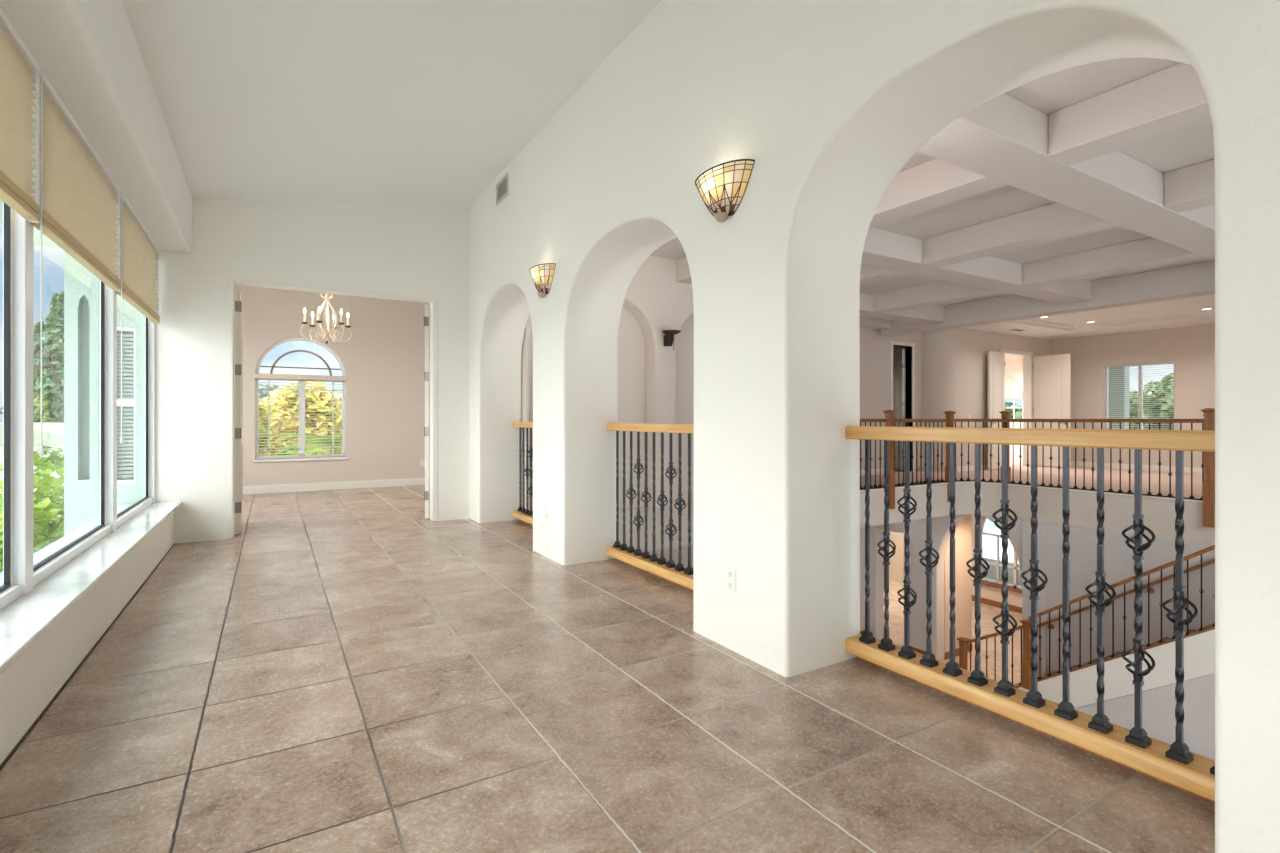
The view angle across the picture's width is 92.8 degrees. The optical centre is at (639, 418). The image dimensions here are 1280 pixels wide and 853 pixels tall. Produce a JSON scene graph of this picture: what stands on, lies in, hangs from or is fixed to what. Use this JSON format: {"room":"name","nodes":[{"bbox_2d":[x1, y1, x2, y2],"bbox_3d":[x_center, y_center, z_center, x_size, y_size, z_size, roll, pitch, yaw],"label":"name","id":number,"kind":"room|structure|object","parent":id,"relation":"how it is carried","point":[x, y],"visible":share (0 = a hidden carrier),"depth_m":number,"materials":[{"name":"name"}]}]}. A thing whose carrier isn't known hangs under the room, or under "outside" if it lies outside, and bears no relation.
{"room":"upstairs hallway","nodes":[
{"label":"upstairs hallway","id":0,"kind":"room"},
{"bbox_2d":[0,511,173,764],"bbox_3d":[-1.666,0.938,1.079,0.265,0.365,9.870,0,0,-31],"label":"wall","id":1,"kind":"structure","parent":0,"point":[28,685],"depth_m":2.55,"materials":[{"name":"white paint"}]},
{"bbox_2d":[0,202,20,609],"bbox_3d":[-2.172,-0.371,1.839,0.055,2.198,1.525,0,0,-31],"label":"window","id":2,"kind":"structure","parent":1,"relation":"in","point":[9,592],"depth_m":2.46,"materials":[{"name":"white plastic"}]},
{"bbox_2d":[0,8,39,222],"bbox_3d":[-2.110,-0.653,1.858,0.047,1.626,1.621,0,0,-31],"label":"pleated shade","id":3,"kind":"object","parent":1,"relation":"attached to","point":[19,71],"visible":1,"depth_m":2.36,"materials":[{"name":"fabric"}]},
{"bbox_2d":[0,503,134,585],"bbox_3d":[-1.799,0.742,1.010,0.165,0.027,9.890,0,0,-31],"label":"trim ledge","id":4,"kind":"object","parent":1,"relation":"attached to","point":[47,551],"visible":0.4,"depth_m":3.64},
{"bbox_2d":[34,280,110,585],"bbox_3d":[-3.014,-0.371,3.232,0.055,2.198,1.530,0,0,-31],"label":"window","id":5,"kind":"structure","parent":1,"relation":"in","point":[51,564],"depth_m":3.85,"materials":[{"name":"white plastic"}]},
{"bbox_2d":[30,71,120,456],"bbox_3d":[-2.939,-0.653,3.229,0.047,1.626,1.586,0,0,-31],"label":"pleated shade","id":6,"kind":"object","parent":5,"relation":"attached to","point":[80,198],"visible":0.8,"depth_m":3.04,"materials":[{"name":"fabric"}]},
{"bbox_2d":[0,501,181,673],"bbox_3d":[-1.591,0.742,1.118,0.203,0.027,9.860,0,0,-31],"label":"window sill","id":7,"kind":"structure","parent":1,"relation":"on","point":[27,618],"depth_m":2.66,"materials":[{"name":"stone"}]},
{"bbox_2d":[13,210,33,595],"bbox_3d":[-2.587,-0.371,2.537,0.067,2.198,0.100,0,0,-31],"label":"window post","id":8,"kind":"object","parent":7,"relation":"on","point":[23,230],"visible":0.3,"depth_m":2.51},
{"bbox_2d":[106,285,116,531],"bbox_3d":[-3.431,-0.371,3.932,0.067,2.198,0.100,0,0,-31],"label":"window post","id":9,"kind":"object","parent":7,"relation":"on","point":[111,296],"visible":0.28,"depth_m":3.90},
{"bbox_2d":[149,320,154,502],"bbox_3d":[-4.241,-0.371,5.271,0.067,2.198,0.030,0,0,-31],"label":"window post","id":10,"kind":"object","parent":7,"relation":"on","point":[151,324],"visible":0.31,"depth_m":5.27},
{"bbox_2d":[117,317,152,527],"bbox_3d":[-3.850,-0.371,4.614,0.055,2.198,1.500,0,0,-31],"label":"window","id":11,"kind":"structure","parent":1,"relation":"in","point":[125,515],"depth_m":5.22,"materials":[{"name":"white plastic"}]},
{"bbox_2d":[115,192,159,443],"bbox_3d":[-3.763,-0.653,4.592,0.047,1.626,1.571,0,0,-31],"label":"pleated shade","id":12,"kind":"object","parent":11,"relation":"attached to","point":[139,253],"visible":0.8,"depth_m":4.44,"materials":[{"name":"fabric"}]},
{"bbox_2d":[0,0,191,252],"bbox_3d":[-1.661,-1.783,1.081,0.516,0.634,9.870,0,0,-31],"label":"soffit","id":13,"kind":"structure","parent":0,"point":[88,51],"depth_m":2.96,"materials":[{"name":"paint"}]},
{"bbox_2d":[64,198,469,542],"bbox_3d":[-3.140,1.090,6.048,3.807,7.220,0.160,0,0,-31],"label":"wall","id":14,"kind":"structure","parent":0,"point":[415,250],"depth_m":5.54,"materials":[{"name":"white paint"}]},
{"bbox_2d":[117,327,134,483],"bbox_3d":[-4.448,-0.116,5.269,0.151,1.341,0.071,0,0,-31],"label":"shutter","id":15,"kind":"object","parent":14,"relation":"in","point":[126,401],"depth_m":5.28,"materials":[{"name":"white wood"}]},
{"bbox_2d":[234,287,242,533],"bbox_3d":[-4.045,-0.080,6.100,0.107,2.335,0.883,0,0,-32],"label":"door leaf","id":16,"kind":"structure","parent":14,"relation":"in","point":[238,319],"depth_m":5.75,"materials":[{"name":"white wood"}]},
{"bbox_2d":[228,278,437,538],"bbox_3d":[-3.009,-0.094,6.121,1.875,2.388,0.158,0,0,-31],"label":"door frame","id":17,"kind":"structure","parent":14,"relation":"attached to","point":[433,302],"depth_m":6.11,"materials":[{"name":"white wood"}]},
{"bbox_2d":[424,304,429,518],"bbox_3d":[-2.377,-0.080,7.066,0.148,2.335,0.883,0,0,-7],"label":"door leaf","id":18,"kind":"structure","parent":14,"relation":"in","point":[427,307],"depth_m":6.64,"materials":[{"name":"white wood"}]},
{"bbox_2d":[234,285,429,485],"bbox_3d":[-4.936,-0.600,9.420,4.200,3.600,0.170,0,0,-31],"label":"wall","id":19,"kind":"structure","parent":0,"point":[383,361],"depth_m":9.63,"materials":[{"name":"beige paint"}]},
{"bbox_2d":[255,337,345,458],"bbox_3d":[-5.154,-0.319,9.283,1.205,1.838,0.060,0,0,-31],"label":"window","id":20,"kind":"structure","parent":19,"relation":"in","point":[301,390],"depth_m":9.25,"materials":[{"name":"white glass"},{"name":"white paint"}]},
{"bbox_2d":[253,373,347,458],"bbox_3d":[-5.116,-0.040,9.220,1.245,1.250,0.075,0,0,-31],"label":"blind","id":21,"kind":"object","parent":20,"relation":"attached to","point":[259,376],"visible":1,"depth_m":9.20,"materials":[{"name":"white plastic"}]},
{"bbox_2d":[243,478,424,494],"bbox_3d":[-4.887,1.039,9.340,3.900,0.122,0.018,0,0,-31],"label":"baseboard","id":22,"kind":"structure","parent":19,"relation":"attached to","point":[283,488],"depth_m":9.40,"materials":[{"name":"white wood"}]},
{"bbox_2d":[122,0,660,205],"bbox_3d":[-0.427,-2.234,1.886,2.720,0.572,9.970,0,0,-31],"label":"ceiling","id":23,"kind":"structure","parent":0,"point":[428,102],"depth_m":3.92,"materials":[{"name":"paint"}]},
{"bbox_2d":[0,455,1214,852],"bbox_3d":[5.245,1.160,8.430,20.600,0.120,15.300,0,0,-31],"label":"floor","id":24,"kind":"structure","parent":0,"point":[449,686],"depth_m":2.15,"materials":[{"name":"tile"}]},
{"bbox_2d":[0,543,174,768],"bbox_3d":[-1.577,1.098,1.132,0.072,0.004,9.870,0,0,-31],"label":"joint","id":25,"kind":"object","parent":24,"relation":"on","point":[108,628],"visible":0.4,"depth_m":2.55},
{"bbox_2d":[512,422,532,524],"bbox_3d":[-0.933,0.567,5.986,0.133,1.066,1.528,0,0,-31],"label":"railing","id":26,"kind":"object","parent":24,"relation":"on","point":[523,514],"visible":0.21,"depth_m":6.42,"materials":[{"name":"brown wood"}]},
{"bbox_2d":[606,423,693,590],"bbox_3d":[0.216,0.567,4.086,0.133,1.066,1.628,0,0,-31],"label":"railing","id":27,"kind":"object","parent":24,"relation":"on","point":[677,574],"visible":0.59,"depth_m":4.26,"materials":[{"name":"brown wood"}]},
{"bbox_2d":[845,426,1214,803],"bbox_3d":[1.343,0.567,2.222,0.133,1.066,1.363,0,0,-31],"label":"railing","id":28,"kind":"object","parent":24,"relation":"on","point":[1174,765],"visible":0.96,"depth_m":2.06,"materials":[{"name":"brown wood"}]},
{"bbox_2d":[877,532,895,564],"bbox_3d":[1.072,0.564,2.649,0.074,0.140,0.074,0,0,18],"label":"basket","id":29,"kind":"object","parent":28,"relation":"on","point":[886,539],"depth_m":2.64,"materials":[{"name":"metal"}]},
{"bbox_2d":[897,580,916,614],"bbox_3d":[1.124,0.750,2.563,0.074,0.140,0.074,0,0,18],"label":"basket","id":30,"kind":"object","parent":28,"relation":"on","point":[906,596],"depth_m":2.56,"materials":[{"name":"metal"}]},
{"bbox_2d":[897,489,916,522],"bbox_3d":[1.124,0.365,2.563,0.074,0.140,0.074,0,0,18],"label":"basket","id":31,"kind":"object","parent":28,"relation":"on","point":[906,505],"depth_m":2.56,"materials":[{"name":"metal"}]},
{"bbox_2d":[919,540,939,575],"bbox_3d":[1.175,0.564,2.478,0.074,0.140,0.074,0,0,18],"label":"basket","id":32,"kind":"object","parent":28,"relation":"on","point":[929,565],"depth_m":2.47,"materials":[{"name":"metal"}]},
{"bbox_2d":[966,549,989,586],"bbox_3d":[1.279,0.564,2.307,0.074,0.140,0.074,0,0,18],"label":"basket","id":33,"kind":"object","parent":28,"relation":"on","point":[978,576],"depth_m":2.30,"materials":[{"name":"metal"}]},
{"bbox_2d":[992,605,1017,644],"bbox_3d":[1.331,0.750,2.221,0.074,0.140,0.074,0,0,18],"label":"basket","id":34,"kind":"object","parent":28,"relation":"on","point":[1005,634],"depth_m":2.21,"materials":[{"name":"metal"}]},
{"bbox_2d":[992,499,1017,538],"bbox_3d":[1.331,0.365,2.221,0.074,0.140,0.074,0,0,18],"label":"basket","id":35,"kind":"object","parent":28,"relation":"on","point":[1004,508],"depth_m":2.21,"materials":[{"name":"metal"}]},
{"bbox_2d":[1021,559,1047,600],"bbox_3d":[1.382,0.564,2.136,0.074,0.140,0.074,0,0,18],"label":"basket","id":36,"kind":"object","parent":28,"relation":"on","point":[1034,590],"depth_m":2.13,"materials":[{"name":"metal"}]},
{"bbox_2d":[1085,571,1115,616],"bbox_3d":[1.486,0.564,1.965,0.074,0.140,0.074,0,0,18],"label":"basket","id":37,"kind":"object","parent":28,"relation":"on","point":[1100,582],"depth_m":1.96,"materials":[{"name":"metal"}]},
{"bbox_2d":[1122,638,1155,685],"bbox_3d":[1.537,0.750,1.879,0.074,0.140,0.074,0,0,18],"label":"basket","id":38,"kind":"object","parent":28,"relation":"on","point":[1139,654],"depth_m":1.87,"materials":[{"name":"metal"}]},
{"bbox_2d":[1122,514,1155,560],"bbox_3d":[1.537,0.365,1.879,0.074,0.140,0.074,0,0,18],"label":"basket","id":39,"kind":"object","parent":28,"relation":"on","point":[1138,527],"depth_m":1.87,"materials":[{"name":"metal"}]},
{"bbox_2d":[1161,586,1197,635],"bbox_3d":[1.589,0.564,1.794,0.074,0.140,0.074,0,0,18],"label":"basket","id":40,"kind":"object","parent":28,"relation":"on","point":[1179,598],"depth_m":1.79,"materials":[{"name":"metal"}]},
{"bbox_2d":[860,408,1214,527],"bbox_3d":[6.444,0.645,8.882,6.656,1.570,2.868,0,0,26],"label":"gallery railing","id":41,"kind":"object","parent":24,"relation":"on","point":[1208,423],"visible":0.56,"depth_m":9.53,"materials":[{"name":"brown wood"}]},
{"bbox_2d":[522,256,693,510],"bbox_3d":[0.748,-0.500,7.896,4.750,3.200,0.240,0,0,-31],"label":"wall","id":42,"kind":"structure","parent":0,"point":[654,297],"depth_m":7.47,"materials":[{"name":"beige paint"}]},
{"bbox_2d":[530,306,693,510],"bbox_3d":[0.654,-0.500,8.050,4.750,3.200,0.120,0,0,-31],"label":"wall","id":43,"kind":"structure","parent":0,"point":[631,341],"depth_m":7.57,"materials":[{"name":"beige paint"}]},
{"bbox_2d":[642,527,864,630],"bbox_3d":[1.132,3.110,10.647,8.265,2.880,0.150,0,0,-31],"label":"wall","id":44,"kind":"structure","parent":0,"point":[675,550],"depth_m":12.64,"materials":[{"name":"beige paint"}]},
{"bbox_2d":[470,0,1279,852],"bbox_3d":[0.841,-0.700,2.682,0.475,3.640,10.020,0,0,-31],"label":"wall","id":45,"kind":"structure","parent":0,"point":[829,100],"depth_m":2.69,"materials":[{"name":"white paint"}]},
{"bbox_2d":[496,172,508,204],"bbox_3d":[-1.302,-2.170,5.757,0.012,0.200,0.340,0,0,-31],"label":"air vent","id":46,"kind":"object","parent":45,"relation":"in","point":[502,187],"visible":1,"depth_m":5.76,"materials":[{"name":"white metal"}]},
{"bbox_2d":[529,263,555,297],"bbox_3d":[-0.801,-1.077,4.821,0.121,0.234,0.400,0,0,-31],"label":"wall sconce","id":47,"kind":"object","parent":45,"relation":"attached to","point":[542,275],"visible":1,"depth_m":4.75,"materials":[{"name":"beige glass"}]},
{"bbox_2d":[695,159,754,221],"bbox_3d":[0.366,-1.054,2.892,0.121,0.234,0.400,0,0,-31],"label":"wall sconce","id":48,"kind":"object","parent":45,"relation":"attached to","point":[722,187],"visible":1,"depth_m":2.83,"materials":[{"name":"beige glass"}]},
{"bbox_2d":[860,316,889,328],"bbox_3d":[3.943,-1.853,11.212,1.750,0.245,0.210,0,0,-31],"label":"ceiling beam","id":49,"kind":"structure","parent":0,"point":[868,322],"depth_m":11.39,"materials":[{"name":"paint"}]},
{"bbox_2d":[860,327,921,471],"bbox_3d":[3.926,-0.500,11.693,4.620,3.200,0.150,0,0,-31],"label":"wall","id":50,"kind":"structure","parent":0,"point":[874,347],"depth_m":12.10,"materials":[{"name":"beige paint"}]},
{"bbox_2d":[890,341,914,471],"bbox_3d":[5.337,-0.235,12.540,0.770,2.670,0.180,0,0,-31],"label":"door","id":51,"kind":"structure","parent":50,"relation":"attached to","point":[906,345],"depth_m":12.64,"materials":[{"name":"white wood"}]},
{"bbox_2d":[894,349,904,470],"bbox_3d":[5.571,-0.187,13.092,0.148,2.550,0.613,0,0,7],"label":"door leaf","id":52,"kind":"structure","parent":51,"relation":"attached to","point":[899,356],"depth_m":12.98,"materials":[{"name":"white wood"}]},
{"bbox_2d":[893,346,904,409],"bbox_3d":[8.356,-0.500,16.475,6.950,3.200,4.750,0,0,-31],"label":"door frame","id":53,"kind":"structure","parent":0,"point":[895,348],"depth_m":13.97,"materials":[{"name":"white paint"}]},
{"bbox_2d":[861,461,1201,475],"bbox_3d":[8.099,1.045,8.928,8.900,0.110,8.900,0,0,-31],"label":"baseboard","id":54,"kind":"structure","parent":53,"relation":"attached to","point":[1087,464],"depth_m":12.88,"materials":[{"name":"white wood"}]},
{"bbox_2d":[618,484,1214,550],"bbox_3d":[6.081,1.400,7.767,13.755,0.540,9.000,0,0,-31],"label":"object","id":55,"kind":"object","parent":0,"point":[1159,515],"visible":0.36,"depth_m":9.28,"materials":[{"name":"beige paint"}]},
{"bbox_2d":[860,481,1202,502],"bbox_3d":[5.822,1.107,7.592,3.620,0.022,5.670,0,0,-31],"label":"trim","id":56,"kind":"structure","parent":55,"relation":"attached to","point":[1201,501],"depth_m":9.55,"materials":[{"name":"white wood"}]},
{"bbox_2d":[650,57,1214,305],"bbox_3d":[3.630,-2.025,6.314,8.055,0.100,9.050,0,0,-31],"label":"ceiling","id":57,"kind":"structure","parent":0,"point":[1048,94],"depth_m":5.39,"materials":[{"name":"paint"}]},
{"bbox_2d":[676,257,691,283],"bbox_3d":[0.992,-1.837,6.945,0.285,0.275,1.860,0,0,-31],"label":"ceiling beam","id":58,"kind":"structure","parent":57,"relation":"attached to","point":[683,275],"depth_m":7.47,"materials":[{"name":"paint"}]},
{"bbox_2d":[860,265,906,284],"bbox_3d":[2.552,-1.837,7.888,0.290,0.275,1.860,0,0,-31],"label":"ceiling beam","id":59,"kind":"structure","parent":57,"relation":"attached to","point":[868,274],"depth_m":7.29,"materials":[{"name":"paint"}]},
{"bbox_2d":[860,293,943,323],"bbox_3d":[1.915,-1.837,8.812,7.705,0.275,0.380,0,0,-31],"label":"ceiling beam","id":60,"kind":"structure","parent":57,"relation":"attached to","point":[932,313],"depth_m":10.23,"materials":[{"name":"paint"}]},
{"bbox_2d":[869,158,1006,228],"bbox_3d":[2.112,-1.837,5.093,0.285,0.275,1.710,0,0,-31],"label":"ceiling beam","id":61,"kind":"structure","parent":57,"relation":"attached to","point":[934,183],"depth_m":4.71,"materials":[{"name":"paint"}]},
{"bbox_2d":[873,280,1002,312],"bbox_3d":[4.306,-1.837,8.949,0.290,0.275,1.860,0,0,-31],"label":"ceiling beam","id":62,"kind":"structure","parent":57,"relation":"attached to","point":[938,292],"depth_m":8.92,"materials":[{"name":"paint"}]},
{"bbox_2d":[861,227,1090,303],"bbox_3d":[3.074,-1.837,6.895,7.705,0.275,0.380,0,0,-31],"label":"ceiling beam","id":63,"kind":"structure","parent":57,"relation":"attached to","point":[883,249],"depth_m":7.24,"materials":[{"name":"paint"}]},
{"bbox_2d":[923,202,1118,266],"bbox_3d":[3.672,-1.837,6.035,0.290,0.275,1.710,0,0,-31],"label":"ceiling beam","id":64,"kind":"structure","parent":57,"relation":"attached to","point":[1055,221],"depth_m":5.93,"materials":[{"name":"paint"}]},
{"bbox_2d":[918,93,1214,259],"bbox_3d":[4.160,-1.837,5.098,7.705,0.275,0.400,0,0,-31],"label":"ceiling beam","id":65,"kind":"structure","parent":57,"relation":"attached to","point":[1004,139],"depth_m":4.35,"materials":[{"name":"paint"}]},
{"bbox_2d":[1022,237,1205,286],"bbox_3d":[5.426,-1.837,7.096,0.290,0.275,1.710,0,0,-31],"label":"ceiling beam","id":66,"kind":"structure","parent":57,"relation":"attached to","point":[1149,252],"depth_m":7.00,"materials":[{"name":"paint"}]},
{"bbox_2d":[1048,62,1210,164],"bbox_3d":[3.243,-1.837,3.223,0.285,0.275,1.860,0,0,-31],"label":"ceiling beam","id":67,"kind":"structure","parent":57,"relation":"attached to","point":[1173,98],"depth_m":3.60,"materials":[{"name":"paint"}]},
{"bbox_2d":[1164,159,1214,212],"bbox_3d":[4.803,-1.837,4.166,0.290,0.275,1.860,0,0,-31],"label":"ceiling beam","id":68,"kind":"structure","parent":57,"relation":"attached to","point":[1190,187],"depth_m":4.76,"materials":[{"name":"paint"}]},
{"bbox_2d":[882,557,1021,684],"bbox_3d":[6.102,4.610,11.168,18.000,0.120,15.200,0,0,-31],"label":"floor","id":69,"kind":"structure","parent":0,"point":[896,615],"depth_m":13.03,"materials":[{"name":"beige carpet"}]},
{"bbox_2d":[1013,622,1214,759],"bbox_3d":[6.973,2.817,7.885,1.123,3.465,4.960,0,0,-31],"label":"staircase","id":70,"kind":"structure","parent":69,"relation":"on","point":[1158,689],"depth_m":7.63,"materials":[{"name":"white paint"}]},
{"bbox_2d":[956,545,1214,689],"bbox_3d":[6.481,2.348,7.700,0.156,4.404,5.072,0,0,-31],"label":"stair railing","id":71,"kind":"object","parent":70,"relation":"on","point":[1026,672],"visible":0.53,"depth_m":8.61,"materials":[{"name":"brown wood"}]},
{"bbox_2d":[889,516,1021,606],"bbox_3d":[8.912,3.110,14.445,0.200,2.880,8.500,0,0,-31],"label":"wall","id":72,"kind":"structure","parent":0,"point":[896,567],"depth_m":15.23,"materials":[{"name":"beige paint"}]},
{"bbox_2d":[980,517,1021,588],"bbox_3d":[8.915,2.995,14.458,0.060,2.010,1.720,0,0,-31],"label":"window","id":73,"kind":"structure","parent":72,"relation":"in","point":[1015,567],"depth_m":14.79,"materials":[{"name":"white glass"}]},
{"bbox_2d":[944,516,971,659],"bbox_3d":[5.951,3.110,12.017,0.880,2.880,0.690,0,0,-31],"label":"wall","id":74,"kind":"structure","parent":0,"point":[963,531],"depth_m":11.76,"materials":[{"name":"beige paint"}]},
{"bbox_2d":[860,595,1021,659],"bbox_3d":[3.047,4.480,11.775,12.600,0.140,7.000,0,0,-31],"label":"baseboard","id":75,"kind":"structure","parent":74,"relation":"attached to","point":[1013,608],"depth_m":14.30,"materials":[{"name":"brown wood"}]},
{"bbox_2d":[922,328,1050,471],"bbox_3d":[7.855,-0.500,13.777,4.300,3.200,0.650,0,0,-31],"label":"wall","id":76,"kind":"structure","parent":0,"point":[954,361],"depth_m":12.74,"materials":[{"name":"beige paint"}]},
{"bbox_2d":[999,349,1032,465],"bbox_3d":[8.482,-0.220,13.861,1.380,2.640,0.175,0,0,-31],"label":"double door","id":77,"kind":"structure","parent":76,"relation":"in","point":[1027,356],"depth_m":14.14,"materials":[{"name":"white wood"}]},
{"bbox_2d":[987,351,1004,469],"bbox_3d":[7.718,-0.177,13.189,0.733,2.530,0.148,0,0,-37],"label":"door leaf","id":78,"kind":"structure","parent":77,"relation":"attached to","point":[996,360],"depth_m":13.11,"materials":[{"name":"white wood"}]},
{"bbox_2d":[1033,354,1070,467],"bbox_3d":[9.330,-0.177,13.817,0.148,2.530,0.753,0,0,-33],"label":"door leaf","id":79,"kind":"structure","parent":77,"relation":"attached to","point":[1051,373],"depth_m":13.77,"materials":[{"name":"white wood"}]},
{"bbox_2d":[1005,355,1022,455],"bbox_3d":[11.266,-0.500,18.234,0.150,3.200,4.450,0,0,-31],"label":"wall","id":80,"kind":"structure","parent":0,"point":[1013,364],"depth_m":18.18,"materials":[{"name":"white paint"}]},
{"bbox_2d":[1005,375,1022,398],"bbox_3d":[10.993,-0.970,18.507,0.035,0.740,1.220,0,0,-31],"label":"roman shade","id":81,"kind":"object","parent":80,"relation":"attached to","point":[1013,389],"visible":0.36,"depth_m":18.23,"materials":[{"name":"fabric"}]},
{"bbox_2d":[865,515,1214,673],"bbox_3d":[6.345,3.110,10.263,0.260,2.880,13.000,0,0,-31],"label":"wall","id":82,"kind":"structure","parent":0,"point":[1118,557],"depth_m":9.36,"materials":[{"name":"grey paint"}]},
{"bbox_2d":[1022,521,1046,676],"bbox_3d":[6.400,3.120,9.888,0.035,2.860,0.360,0,0,-31],"label":"trim","id":83,"kind":"structure","parent":82,"relation":"attached to","point":[1026,526],"depth_m":9.82,"materials":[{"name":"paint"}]},
{"bbox_2d":[1037,559,1214,628],"bbox_3d":[7.451,1.938,8.069,0.114,3.022,4.300,0,0,-31],"label":"wall handrail","id":84,"kind":"object","parent":82,"relation":"attached to","point":[1212,561],"visible":0.6,"depth_m":8.58,"materials":[{"name":"brown wood"}]},
{"bbox_2d":[881,260,1214,336],"bbox_3d":[7.010,-1.788,8.130,0.310,0.375,8.660,0,0,-31],"label":"ceiling beam","id":85,"kind":"structure","parent":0,"point":[1198,279],"depth_m":8.69,"materials":[{"name":"paint"}]},
{"bbox_2d":[962,313,1214,339],"bbox_3d":[9.498,-1.915,9.862,5.740,0.050,9.050,0,0,-31],"label":"ceiling","id":86,"kind":"structure","parent":0,"point":[1034,330],"depth_m":12.62,"materials":[{"name":"paint"}]},
{"bbox_2d":[1016,309,1214,328],"bbox_3d":[9.176,-1.965,9.901,3.650,0.050,5.550,0,0,-31],"label":"ceiling beam","id":87,"kind":"structure","parent":0,"point":[1212,310],"depth_m":12.17,"materials":[{"name":"paint"}]},
{"bbox_2d":[1108,366,1129,427],"bbox_3d":[11.880,1.400,16.590,0.300,6.600,2.300,0,0,-31],"label":"wall","id":88,"kind":"structure","parent":0,"point":[1118,403],"depth_m":15.65,"materials":[{"name":"green paint"}]},
{"bbox_2d":[1030,294,1214,325],"bbox_3d":[9.176,-2.045,9.901,3.550,0.110,5.450,0,0,-31],"label":"ceiling","id":89,"kind":"structure","parent":0,"point":[1190,304],"depth_m":11.30,"materials":[{"name":"paint"}]},
{"bbox_2d":[1051,323,1214,467],"bbox_3d":[12.075,-0.550,11.127,0.180,3.300,8.550,0,0,-31],"label":"wall","id":90,"kind":"structure","parent":0,"point":[1191,349],"depth_m":13.01,"materials":[{"name":"beige paint"}]},
{"bbox_2d":[1105,365,1142,429],"bbox_3d":[10.845,-0.350,13.218,0.060,1.700,1.260,0,0,-31],"label":"window","id":91,"kind":"structure","parent":90,"relation":"in","point":[1140,384],"depth_m":13.20,"materials":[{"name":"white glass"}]},
{"bbox_2d":[1104,361,1173,428],"bbox_3d":[10.768,-0.352,13.172,0.060,1.695,1.250,0,0,-31],"label":"blind","id":92,"kind":"object","parent":91,"relation":"attached to","point":[1164,362],"visible":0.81,"depth_m":13.14,"materials":[{"name":"white plastic"}]},
{"bbox_3d":[-3.989,-2.350,7.854,4.200,0.100,3.830,0,0,-31],"label":"ceiling","id":93,"kind":"structure","parent":0,"visible":0},
{"bbox_2d":[300,293,351,343],"bbox_3d":[-3.988,-1.631,7.755,0.595,1.338,0.555,0,0,-31],"label":"chandelier","id":94,"kind":"object","parent":93,"relation":"hanging from","point":[326,333],"visible":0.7,"depth_m":7.73,"materials":[{"name":"beige metal"}]},
{"bbox_3d":[-1.788,-1.985,1.005,0.220,1.070,9.870,0,0,-31],"label":"wall","id":95,"kind":"structure","parent":0,"visible":0},
{"bbox_2d":[0,199,59,247],"bbox_3d":[-2.374,-1.700,0.960,0.830,0.120,11.700,0,0,-31],"label":"roof eave","id":96,"kind":"object","parent":95,"relation":"attached to","point":[46,242],"depth_m":5.54,"materials":[{"name":"white paint"}]},
{"label":"outside","id":97,"kind":"structure","parent":0,"visible":0},
{"bbox_2d":[279,445,1018,563],"bbox_3d":[-42.287,4.850,79.604,330.000,0.300,300.000,0,0,-31],"label":"ground","id":98,"kind":"structure","parent":97,"point":[989,542],"depth_m":22.78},
{"bbox_2d":[0,322,45,421],"bbox_3d":[-33.722,-0.391,34.551,4.160,10.202,4.833,0,0,-31],"label":"pine tree","id":99,"kind":"object","parent":98,"relation":"on","point":[37,327],"visible":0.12,"depth_m":34.22,"materials":[{"name":"green plant"}]},
{"bbox_2d":[0,445,63,571],"bbox_3d":[-8.649,2.484,6.930,3.827,4.434,2.100,0,0,-31],"label":"hedge","id":100,"kind":"object","parent":98,"relation":"on","point":[47,510],"visible":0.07,"depth_m":7.52,"materials":[{"name":"green plant"}]},
{"bbox_2d":[0,423,63,563],"bbox_3d":[-23.091,2.425,19.927,10.100,4.550,7.000,0,0,-31],"label":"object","id":101,"kind":"structure","parent":98,"relation":"on","point":[52,433],"depth_m":18.90,"materials":[{"name":"white"}]},
{"bbox_2d":[34,293,58,422],"bbox_3d":[-30.689,-0.939,31.880,4.023,11.297,3.549,0,0,-31],"label":"pine tree","id":102,"kind":"object","parent":98,"relation":"on","point":[50,318],"visible":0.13,"depth_m":31.36,"materials":[{"name":"green plant"}]},
{"bbox_2d":[34,290,63,422],"bbox_3d":[-26.538,-0.608,28.503,3.184,10.632,3.312,0,0,19],"label":"pine tree","id":103,"kind":"object","parent":98,"relation":"on","point":[54,353],"visible":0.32,"depth_m":27.79,"materials":[{"name":"green plant"}]},
{"bbox_2d":[259,398,272,455],"bbox_3d":[-9.208,1.854,13.350,2.046,5.701,1.913,0,0,-1],"label":"shrub","id":104,"kind":"object","parent":98,"relation":"on","point":[262,412],"visible":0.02,"depth_m":13.70,"materials":[{"name":"yellow plant"}]},
{"bbox_2d":[263,381,341,455],"bbox_3d":[-8.830,1.812,15.970,2.376,5.787,2.323,0,0,-31],"label":"shrub","id":105,"kind":"object","parent":98,"relation":"on","point":[294,401],"visible":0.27,"depth_m":15.42,"materials":[{"name":"yellow plant"}]},
{"bbox_2d":[270,432,341,455],"bbox_3d":[-5.809,2.465,11.559,2.122,4.474,2.168,0,0,-31],"label":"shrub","id":106,"kind":"object","parent":98,"relation":"on","point":[308,435],"visible":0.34,"depth_m":11.21,"materials":[{"name":"green plant"}]},
{"bbox_2d":[1137,373,1173,429],"bbox_3d":[24.256,1.190,26.376,5.101,7.041,4.576,0,0,-31],"label":"tree","id":107,"kind":"object","parent":98,"relation":"on","point":[1148,412],"visible":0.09,"depth_m":26.33,"materials":[{"name":"green plant"}]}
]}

